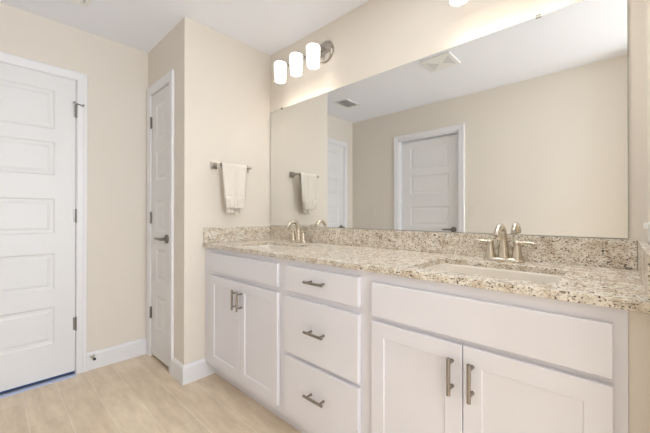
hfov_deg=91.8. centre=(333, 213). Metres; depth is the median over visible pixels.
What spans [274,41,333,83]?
vanity light
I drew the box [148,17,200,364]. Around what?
wall
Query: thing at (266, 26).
ceiling
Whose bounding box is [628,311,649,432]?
wall
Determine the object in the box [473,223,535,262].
faucet
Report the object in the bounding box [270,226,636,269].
backsplash
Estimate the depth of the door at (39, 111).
2.07 m
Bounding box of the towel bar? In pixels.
[210,161,251,172]
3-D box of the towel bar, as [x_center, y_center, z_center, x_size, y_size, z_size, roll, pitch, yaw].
[-0.740,-0.342,2.311,0.072,0.052,0.311,0,0,42]
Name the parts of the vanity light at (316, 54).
lamp shade, lamp shade, lamp shade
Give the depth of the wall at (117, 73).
2.37 m
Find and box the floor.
[0,354,300,432]
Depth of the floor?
1.84 m
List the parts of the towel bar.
wall plate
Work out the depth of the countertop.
1.30 m
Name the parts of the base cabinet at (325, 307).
bar pull, bar pull, bar pull, drawer, drawer, drawer, drawer rail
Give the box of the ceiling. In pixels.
[0,0,369,55]
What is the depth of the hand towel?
2.27 m
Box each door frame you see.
[0,52,87,373]
[146,69,173,374]
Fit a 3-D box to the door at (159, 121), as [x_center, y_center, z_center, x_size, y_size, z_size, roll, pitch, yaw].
[-1.323,0.087,2.377,0.400,2.048,0.096,0,0,42]
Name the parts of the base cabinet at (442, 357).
cabinet door, bar pull, bar pull, cabinet door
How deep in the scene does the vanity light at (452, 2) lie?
1.48 m
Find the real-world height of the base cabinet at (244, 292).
0.898 m
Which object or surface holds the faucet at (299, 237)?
on the countertop
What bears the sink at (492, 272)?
in the countertop
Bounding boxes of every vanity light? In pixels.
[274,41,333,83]
[449,0,467,5]
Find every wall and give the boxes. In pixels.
[0,2,147,352]
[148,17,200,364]
[200,24,270,358]
[271,0,646,432]
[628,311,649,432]
[646,0,649,244]
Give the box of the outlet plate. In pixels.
[644,222,649,241]
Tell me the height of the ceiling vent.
0.014 m
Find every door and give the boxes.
[0,62,84,394]
[150,85,168,366]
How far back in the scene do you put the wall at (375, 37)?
1.68 m
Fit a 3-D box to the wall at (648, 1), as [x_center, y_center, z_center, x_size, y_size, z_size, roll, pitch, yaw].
[0.915,-0.095,0.816,0.110,2.440,0.720,0,0,42]
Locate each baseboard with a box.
[87,338,145,370]
[171,357,214,384]
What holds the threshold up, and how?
on the floor
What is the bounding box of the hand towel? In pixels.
[220,162,246,213]
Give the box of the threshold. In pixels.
[0,374,75,398]
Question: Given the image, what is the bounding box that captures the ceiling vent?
[70,0,90,6]
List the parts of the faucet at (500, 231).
lever, handle, spout, plate, handle, lever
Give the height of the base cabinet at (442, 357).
0.898 m
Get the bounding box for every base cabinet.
[205,247,293,426]
[284,259,366,432]
[367,271,627,432]
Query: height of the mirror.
0.938 m
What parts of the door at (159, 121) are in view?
handle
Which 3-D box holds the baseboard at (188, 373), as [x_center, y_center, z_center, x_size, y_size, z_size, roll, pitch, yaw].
[-0.983,1.068,2.212,0.188,0.125,0.225,0,0,42]
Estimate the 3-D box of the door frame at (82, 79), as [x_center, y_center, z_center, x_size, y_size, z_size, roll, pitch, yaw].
[-2.063,0.065,2.025,0.126,2.130,0.744,0,0,42]
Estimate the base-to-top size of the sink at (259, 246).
0.147 m
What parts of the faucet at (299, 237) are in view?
handle, spout, plate, handle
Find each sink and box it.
[247,245,294,248]
[425,264,562,282]
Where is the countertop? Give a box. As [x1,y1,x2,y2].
[203,226,649,313]
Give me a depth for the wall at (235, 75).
2.35 m
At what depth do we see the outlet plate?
0.96 m
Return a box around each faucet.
[286,220,309,242]
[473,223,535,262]
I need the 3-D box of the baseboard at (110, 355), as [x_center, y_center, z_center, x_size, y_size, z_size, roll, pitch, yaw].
[-1.639,1.069,2.407,0.014,0.125,0.397,0,0,42]
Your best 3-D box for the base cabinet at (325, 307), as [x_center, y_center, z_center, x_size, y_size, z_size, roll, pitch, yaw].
[0.102,0.680,1.610,0.526,0.898,0.594,0,0,42]
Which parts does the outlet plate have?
plate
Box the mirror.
[271,0,628,238]
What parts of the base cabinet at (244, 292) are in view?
cabinet door, bar pull, bar pull, cabinet door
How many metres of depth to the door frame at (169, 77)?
2.23 m

